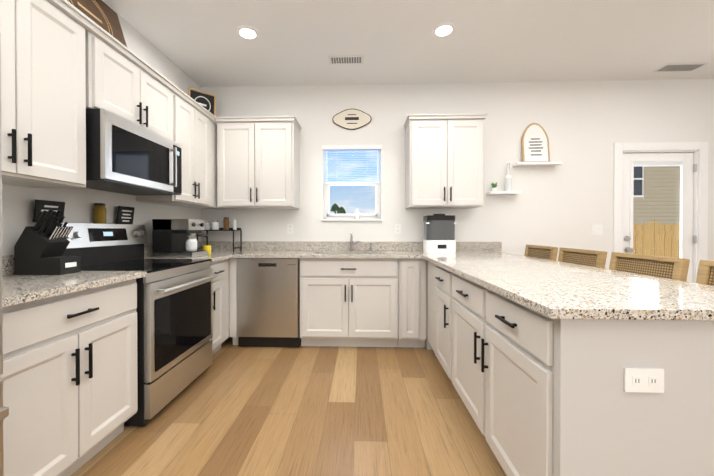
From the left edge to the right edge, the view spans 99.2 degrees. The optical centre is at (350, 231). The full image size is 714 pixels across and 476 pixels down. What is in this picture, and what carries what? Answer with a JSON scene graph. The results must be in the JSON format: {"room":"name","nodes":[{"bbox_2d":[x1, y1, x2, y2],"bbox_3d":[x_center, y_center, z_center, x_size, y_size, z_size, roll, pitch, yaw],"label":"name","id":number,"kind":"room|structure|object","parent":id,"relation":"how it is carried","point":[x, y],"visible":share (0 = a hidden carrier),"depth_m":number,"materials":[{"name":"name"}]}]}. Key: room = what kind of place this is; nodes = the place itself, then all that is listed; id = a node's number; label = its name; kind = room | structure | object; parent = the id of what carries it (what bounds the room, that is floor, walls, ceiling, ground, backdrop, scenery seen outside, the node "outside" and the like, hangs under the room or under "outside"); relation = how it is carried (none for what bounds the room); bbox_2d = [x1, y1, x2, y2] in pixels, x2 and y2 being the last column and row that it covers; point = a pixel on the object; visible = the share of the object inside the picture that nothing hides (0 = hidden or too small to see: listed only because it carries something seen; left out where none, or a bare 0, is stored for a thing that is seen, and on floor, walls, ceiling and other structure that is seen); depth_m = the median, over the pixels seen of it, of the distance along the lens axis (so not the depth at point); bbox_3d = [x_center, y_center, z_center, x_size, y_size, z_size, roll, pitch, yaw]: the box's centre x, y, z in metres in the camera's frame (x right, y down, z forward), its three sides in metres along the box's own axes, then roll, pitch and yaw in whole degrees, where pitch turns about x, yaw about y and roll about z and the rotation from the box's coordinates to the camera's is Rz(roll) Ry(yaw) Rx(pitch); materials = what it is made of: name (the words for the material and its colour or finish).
{"room":"kitchen","nodes":[
{"label":"kitchen","id":0,"kind":"room"},
{"bbox_2d":[2,0,200,255],"bbox_3d":[-1.960,-0.264,0.192,0.150,2.840,7.100,0,0,2],"label":"wall","id":1,"kind":"structure","parent":0,"point":[18,202],"depth_m":2.26,"materials":[{"name":"white paint"}]},
{"bbox_2d":[0,0,95,187],"bbox_3d":[-1.676,-0.720,1.378,0.333,0.940,0.735,0,0,2],"label":"upper cabinet","id":2,"kind":"object","parent":1,"relation":"attached to","point":[65,64],"depth_m":1.51,"materials":[{"name":"white paint"}]},
{"bbox_2d":[67,0,126,46],"bbox_3d":[-1.729,-1.433,2.009,0.154,0.441,0.600,0,0,2],"label":"cutting board","id":3,"kind":"object","parent":2,"relation":"on","point":[102,14],"visible":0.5,"depth_m":2.13,"materials":[{"name":"brown wood"}]},
{"bbox_2d":[92,24,175,141],"bbox_3d":[-1.649,-0.959,2.149,0.333,0.471,0.770,0,0,2],"label":"upper cabinet","id":4,"kind":"object","parent":1,"relation":"attached to","point":[127,87],"depth_m":2.06,"materials":[{"name":"white paint"}]},
{"bbox_2d":[86,109,181,194],"bbox_3d":[-1.594,-0.508,2.149,0.443,0.417,0.756,0,0,2],"label":"microwave","id":5,"kind":"object","parent":4,"relation":"attached to","point":[125,156],"visible":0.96,"depth_m":1.97,"materials":[{"name":"silver metal"}]},
{"bbox_2d":[136,88,211,207],"bbox_3d":[-1.625,-0.728,2.845,0.333,0.940,0.610,0,0,2],"label":"upper cabinet","id":6,"kind":"object","parent":1,"relation":"attached to","point":[193,122],"depth_m":2.82,"materials":[{"name":"white paint"}]},
{"bbox_2d":[188,87,215,120],"bbox_3d":[-1.592,-1.360,3.258,0.280,0.281,0.048,0,0,-43],"label":"framed sign","id":7,"kind":"object","parent":6,"relation":"on","point":[206,100],"visible":0.65,"depth_m":3.26,"materials":[{"name":"black wood"}]},
{"bbox_2d":[196,116,224,208],"bbox_3d":[-1.617,-0.731,3.364,0.313,0.940,0.428,0,0,2],"label":"upper cabinet","id":8,"kind":"object","parent":1,"relation":"attached to","point":[214,126],"depth_m":3.27,"materials":[{"name":"white paint"}]},
{"bbox_2d":[71,337,506,475],"bbox_3d":[1.605,1.207,0.077,7.285,0.100,7.100,0,0,2],"label":"floor","id":9,"kind":"structure","parent":0,"point":[234,410],"depth_m":1.81,"materials":[{"name":"brown wood"}]},
{"bbox_2d":[0,33,8,475],"bbox_3d":[-1.449,0.267,0.513,0.790,1.775,0.910,0,0,2],"label":"fridge","id":10,"kind":"object","parent":9,"relation":"on","point":[4,412],"visible":1,"depth_m":0.95,"materials":[{"name":"silver metal"}]},
{"bbox_2d":[0,279,137,475],"bbox_3d":[-1.533,0.707,1.381,0.618,0.886,0.755,0,0,2],"label":"base cabinet","id":11,"kind":"object","parent":9,"relation":"on","point":[68,376],"depth_m":1.32,"materials":[{"name":"white paint"}]},
{"bbox_2d":[2,249,153,307],"bbox_3d":[-1.516,0.195,1.382,0.653,0.134,0.768,0,0,2],"label":"countertop","id":12,"kind":"structure","parent":11,"relation":"on","point":[16,289],"depth_m":1.41,"materials":[{"name":"stone"}]},
{"bbox_2d":[14,209,80,274],"bbox_3d":[-1.640,0.053,1.649,0.251,0.349,0.116,0,0,2],"label":"knife block","id":13,"kind":"object","parent":12,"relation":"on","point":[41,244],"visible":1,"depth_m":1.60,"materials":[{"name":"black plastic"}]},
{"bbox_2d":[61,223,217,425],"bbox_3d":[-1.449,0.545,2.150,0.718,1.200,0.754,0,0,2],"label":"range","id":14,"kind":"object","parent":9,"relation":"on","point":[174,309],"visible":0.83,"depth_m":2.01,"materials":[{"name":"silver metal"}]},
{"bbox_2d":[32,199,64,222],"bbox_3d":[-1.782,-0.117,1.798,0.032,0.131,0.160,0,0,2],"label":"sign","id":15,"kind":"object","parent":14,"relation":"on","point":[40,206],"visible":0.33,"depth_m":1.77,"materials":[{"name":"black"}]},
{"bbox_2d":[93,203,105,223],"bbox_3d":[-1.773,-0.128,2.148,0.072,0.144,0.072,0,0,2],"label":"canister","id":16,"kind":"object","parent":14,"relation":"on","point":[99,213],"visible":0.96,"depth_m":2.12,"materials":[{"name":"yellow glass"}]},
{"bbox_2d":[116,206,134,223],"bbox_3d":[-1.761,-0.126,2.378,0.033,0.141,0.150,0,0,2],"label":"sign","id":17,"kind":"object","parent":14,"relation":"on","point":[125,215],"visible":0.92,"depth_m":2.36,"materials":[{"name":"black wood"}]},
{"bbox_2d":[210,259,227,355],"bbox_3d":[-1.488,0.699,2.700,0.618,0.886,0.305,0,0,2],"label":"base cabinet","id":18,"kind":"object","parent":9,"relation":"on","point":[220,283],"depth_m":2.76,"materials":[{"name":"white paint"}]},
{"bbox_2d":[144,241,233,261],"bbox_3d":[-1.466,0.187,2.721,0.660,0.134,0.376,0,0,2],"label":"countertop","id":19,"kind":"structure","parent":18,"relation":"on","point":[220,250],"depth_m":3.05,"materials":[{"name":"stone"}]},
{"bbox_2d":[152,219,208,256],"bbox_3d":[-1.496,0.056,2.730,0.402,0.330,0.260,0,0,2],"label":"coffee maker","id":20,"kind":"object","parent":19,"relation":"on","point":[170,238],"visible":1,"depth_m":2.60,"materials":[{"name":"black plastic"}]},
{"bbox_2d":[203,245,210,253],"bbox_3d":[-1.390,0.177,2.942,0.076,0.085,0.075,0,0,2],"label":"mug","id":21,"kind":"object","parent":19,"relation":"on","point":[207,248],"visible":0.67,"depth_m":2.92,"materials":[{"name":"yellow ceramic"}]},
{"bbox_2d":[237,258,300,346],"bbox_3d":[-0.797,0.698,3.247,0.605,0.882,0.604,0,0,2],"label":"dishwasher","id":22,"kind":"object","parent":9,"relation":"on","point":[268,302],"visible":0.96,"depth_m":2.95,"materials":[{"name":"silver metal"}]},
{"bbox_2d":[300,270,400,346],"bbox_3d":[-0.007,0.809,3.222,0.955,0.660,0.618,0,0,2],"label":"base cabinet","id":23,"kind":"object","parent":9,"relation":"on","point":[363,302],"depth_m":2.92,"materials":[{"name":"white paint"}]},
{"bbox_2d":[428,261,431,346],"bbox_3d":[1.021,0.699,2.691,0.598,0.886,0.350,0,0,2],"label":"base cabinet","id":24,"kind":"object","parent":9,"relation":"on","point":[429,263],"depth_m":2.75,"materials":[{"name":"white paint"}]},
{"bbox_2d":[234,241,503,258],"bbox_3d":[-0.037,0.275,3.195,3.483,0.316,0.668,0,0,2],"label":"countertop","id":25,"kind":"structure","parent":24,"relation":"on","point":[250,249],"depth_m":3.46,"materials":[{"name":"stone"}]},
{"bbox_2d":[197,217,241,251],"bbox_3d":[-1.473,0.028,3.424,0.412,0.378,0.222,0,0,2],"label":"shelf","id":26,"kind":"object","parent":25,"relation":"on","point":[214,226],"visible":0.92,"depth_m":3.40,"materials":[{"name":"black metal"}]},
{"bbox_2d":[349,232,358,250],"bbox_3d":[0.042,0.109,3.374,0.114,0.216,0.209,0,0,2],"label":"faucet","id":27,"kind":"object","parent":25,"relation":"on","point":[351,242],"visible":0.98,"depth_m":3.44,"materials":[{"name":"silver metal"}]},
{"bbox_2d":[423,214,456,252],"bbox_3d":[0.942,0.015,3.234,0.310,0.405,0.252,0,0,2],"label":"sterilizer","id":28,"kind":"object","parent":25,"relation":"on","point":[439,233],"visible":1,"depth_m":3.12,"materials":[{"name":"white plastic"}]},
{"bbox_2d":[432,263,447,375],"bbox_3d":[0.997,0.701,2.286,0.618,0.886,0.462,0,0,2],"label":"base cabinet","id":29,"kind":"object","parent":9,"relation":"on","point":[439,274],"depth_m":2.36,"materials":[{"name":"white paint"}]},
{"bbox_2d":[524,244,557,260],"bbox_3d":[1.690,0.640,3.063,0.487,1.000,0.500,0,0,2],"label":"chair","id":30,"kind":"object","parent":9,"relation":"on","point":[544,252],"visible":0.12,"depth_m":3.00,"materials":[{"name":"brown wood"}]},
{"bbox_2d":[448,271,713,475],"bbox_3d":[0.970,0.706,1.511,0.618,0.886,1.088,0,0,2],"label":"base cabinet","id":31,"kind":"object","parent":9,"relation":"on","point":[540,394],"depth_m":0.94,"materials":[{"name":"white paint"}]},
{"bbox_2d":[422,253,713,320],"bbox_3d":[1.097,0.243,1.860,0.923,0.032,1.920,0,0,2],"label":"countertop","id":32,"kind":"structure","parent":31,"relation":"on","point":[552,289],"depth_m":1.23,"materials":[{"name":"stone"}]},
{"bbox_2d":[624,368,663,392],"bbox_3d":[0.902,0.457,0.932,0.115,0.072,0.008,0,0,2],"label":"electrical outlet","id":33,"kind":"object","parent":31,"relation":"attached to","point":[649,380],"visible":1,"depth_m":0.93,"materials":[{"name":"white plastic"}]},
{"bbox_2d":[558,247,606,268],"bbox_3d":[1.670,0.643,2.503,0.487,1.000,0.500,0,0,2],"label":"chair","id":34,"kind":"object","parent":9,"relation":"on","point":[593,258],"visible":0.15,"depth_m":2.44,"materials":[{"name":"brown wood"}]},
{"bbox_2d":[609,252,689,280],"bbox_3d":[1.651,0.646,1.938,0.487,1.000,0.500,0,0,2],"label":"chair","id":35,"kind":"object","parent":9,"relation":"on","point":[674,268],"visible":0.08,"depth_m":1.87,"materials":[{"name":"brown wood"}]},
{"bbox_2d":[696,260,713,285],"bbox_3d":[1.631,0.650,1.374,0.487,1.000,0.500,0,0,2],"label":"chair","id":36,"kind":"object","parent":9,"relation":"on","point":[705,274],"visible":0.1,"depth_m":1.57,"materials":[{"name":"brown wood"}]},
{"bbox_2d":[103,0,713,86],"bbox_3d":[1.605,-1.733,0.060,7.285,0.100,7.100,0,0,2],"label":"ceiling","id":37,"kind":"structure","parent":0,"point":[201,43],"depth_m":2.69,"materials":[{"name":"white paint"}]},
{"bbox_2d":[236,25,258,39],"bbox_3d":[-0.877,-1.691,2.588,0.190,0.011,0.190,0,0,2],"label":"recessed light","id":38,"kind":"object","parent":37,"relation":"in","point":[246,32],"visible":1,"depth_m":2.58,"materials":[{"name":"white"}]},
{"bbox_2d":[328,55,363,63],"bbox_3d":[-0.042,-1.695,2.999,0.340,0.008,0.140,0,0,2],"label":"ceiling vent","id":39,"kind":"object","parent":37,"relation":"in","point":[352,59],"visible":1,"depth_m":2.99,"materials":[{"name":"white metal"}]},
{"bbox_2d":[432,22,455,36],"bbox_3d":[0.783,-1.691,2.551,0.190,0.011,0.190,0,0,2],"label":"recessed light","id":40,"kind":"object","parent":37,"relation":"in","point":[444,29],"visible":1,"depth_m":2.54,"materials":[{"name":"white"}]},
{"bbox_2d":[653,63,707,71],"bbox_3d":[3.405,-1.696,3.140,0.400,0.008,0.160,0,0,2],"label":"ceiling vent","id":41,"kind":"object","parent":37,"relation":"in","point":[679,67],"visible":1,"depth_m":3.13,"materials":[{"name":"white metal"}]},
{"bbox_2d":[201,79,713,268],"bbox_3d":[1.725,-0.283,3.542,6.985,2.840,0.150,0,0,2],"label":"wall","id":42,"kind":"structure","parent":0,"point":[568,201],"depth_m":3.46,"materials":[{"name":"white paint"}]},
{"bbox_2d":[216,117,299,208],"bbox_3d":[-1.015,-0.731,3.390,0.830,0.940,0.332,0,0,2],"label":"upper cabinet","id":43,"kind":"object","parent":42,"relation":"attached to","point":[258,162],"depth_m":3.23,"materials":[{"name":"white paint"}]},
{"bbox_2d":[287,224,292,233],"bbox_3d":[-0.704,-0.033,3.547,0.072,0.115,0.008,0,0,2],"label":"electrical outlet","id":44,"kind":"object","parent":42,"relation":"attached to","point":[289,228],"visible":1,"depth_m":3.54,"materials":[{"name":"white plastic"}]},
{"bbox_2d":[332,109,371,129],"bbox_3d":[0.016,-1.298,3.510,0.456,0.244,0.016,0,0,2],"label":"sign","id":45,"kind":"object","parent":42,"relation":"attached to","point":[351,119],"visible":1,"depth_m":3.50,"materials":[{"name":"beige paint"}]},
{"bbox_2d":[321,145,382,220],"bbox_3d":[0.018,-0.564,3.572,0.710,0.876,0.145,0,0,2],"label":"window","id":46,"kind":"structure","parent":42,"relation":"in","point":[376,216],"depth_m":3.58,"materials":[{"name":"white"}]},
{"bbox_2d":[324,150,379,183],"bbox_3d":[0.017,-0.758,3.557,0.646,0.394,0.028,0,0,2],"label":"window blind","id":47,"kind":"object","parent":46,"relation":"attached to","point":[346,182],"visible":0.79,"depth_m":3.56,"materials":[{"name":"white plastic"}]},
{"bbox_2d":[354,208,359,218],"bbox_3d":[0.077,-0.211,3.559,0.064,0.125,0.064,0,0,2],"label":"bottle","id":48,"kind":"object","parent":46,"relation":"on","point":[357,214],"visible":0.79,"depth_m":3.54,"materials":[{"name":"white"}]},
{"bbox_2d":[395,224,400,233],"bbox_3d":[0.546,-0.033,3.503,0.072,0.115,0.008,0,0,2],"label":"electrical outlet","id":49,"kind":"object","parent":42,"relation":"attached to","point":[397,228],"visible":1,"depth_m":3.50,"materials":[{"name":"white plastic"}]},
{"bbox_2d":[404,113,487,208],"bbox_3d":[1.010,-0.731,3.320,0.770,0.940,0.332,0,0,2],"label":"upper cabinet","id":50,"kind":"object","parent":42,"relation":"attached to","point":[444,153],"depth_m":3.16,"materials":[{"name":"white paint"}]},
{"bbox_2d":[486,191,520,194],"bbox_3d":[1.713,-0.433,3.408,0.340,0.028,0.113,0,0,2],"label":"shelf","id":51,"kind":"object","parent":42,"relation":"attached to","point":[503,192],"visible":1,"depth_m":3.35,"materials":[{"name":"white wood"}]},
{"bbox_2d":[491,183,496,190],"bbox_3d":[1.613,-0.499,3.409,0.068,0.102,0.069,0,0,2],"label":"plant","id":52,"kind":"object","parent":51,"relation":"on","point":[494,186],"visible":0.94,"depth_m":3.39,"materials":[{"name":"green plant"}]},
{"bbox_2d":[505,163,511,190],"bbox_3d":[1.768,-0.606,3.403,0.068,0.316,0.068,0,0,2],"label":"bottle","id":53,"kind":"object","parent":51,"relation":"on","point":[508,182],"visible":0.88,"depth_m":3.38,"materials":[{"name":"white ceramic"}]},
{"bbox_2d":[513,162,561,166],"bbox_3d":[2.083,-0.753,3.393,0.480,0.028,0.113,0,0,2],"label":"shelf","id":54,"kind":"object","parent":42,"relation":"attached to","point":[521,164],"visible":1,"depth_m":3.35,"materials":[{"name":"white wood"}]},
{"bbox_2d":[521,123,549,161],"bbox_3d":[2.084,-1.003,3.432,0.300,0.469,0.064,0,0,2],"label":"sign","id":55,"kind":"object","parent":54,"relation":"on","point":[534,143],"visible":1,"depth_m":3.42,"materials":[{"name":"white wood"}]},
{"bbox_2d":[592,225,602,234],"bbox_3d":[2.784,-0.022,3.425,0.118,0.115,0.010,0,0,2],"label":"light switch","id":56,"kind":"object","parent":42,"relation":"attached to","point":[597,229],"visible":1,"depth_m":3.42,"materials":[{"name":"white plastic"}]},
{"bbox_2d":[622,153,696,282],"bbox_3d":[3.468,0.113,3.431,0.798,2.002,0.105,0,0,2],"label":"door leaf","id":57,"kind":"structure","parent":42,"relation":"in","point":[688,168],"depth_m":3.43,"materials":[{"name":"white wood"}]},
{"bbox_2d":[613,142,707,282],"bbox_3d":[3.466,0.070,3.474,1.010,2.135,0.168,0,0,2],"label":"door frame","id":58,"kind":"structure","parent":42,"relation":"attached to","point":[699,150],"depth_m":3.39,"materials":[{"name":"white wood"}]},
{"label":"outside","id":59,"kind":"structure","parent":0,"visible":0},
{"bbox_2d":[327,151,376,213],"bbox_3d":[6.374,-5.421,13.733,40.000,15.000,0.100,0,0,2],"label":"sky","id":60,"kind":"structure","parent":59,"point":[357,196],"depth_m":13.92,"materials":[{"name":"blue"}]},
{"bbox_3d":[6.194,1.634,8.561,40.000,0.950,10.130,0,0,2],"label":"ground","id":61,"kind":"structure","parent":0,"visible":0},
{"bbox_2d":[330,203,345,213],"bbox_3d":[-3.027,0.461,12.616,17.288,3.250,0.250,0,0,2],"label":"trees","id":62,"kind":"object","parent":61,"relation":"on","point":[335,208],"depth_m":12.40,"materials":[{"name":"green plant"}]},
{"bbox_2d":[633,222,679,257],"bbox_3d":[8.106,0.963,5.984,8.000,2.320,0.140,0,0,2],"label":"fence","id":63,"kind":"object","parent":61,"relation":"on","point":[643,234],"depth_m":6.06,"materials":[{"name":"brown wood"}]},
{"bbox_2d":[633,166,679,223],"bbox_3d":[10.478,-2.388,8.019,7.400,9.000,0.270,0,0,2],"label":"house","id":64,"kind":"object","parent":61,"relation":"on","point":[669,184],"depth_m":8.04,"materials":[{"name":"beige"}]}
]}

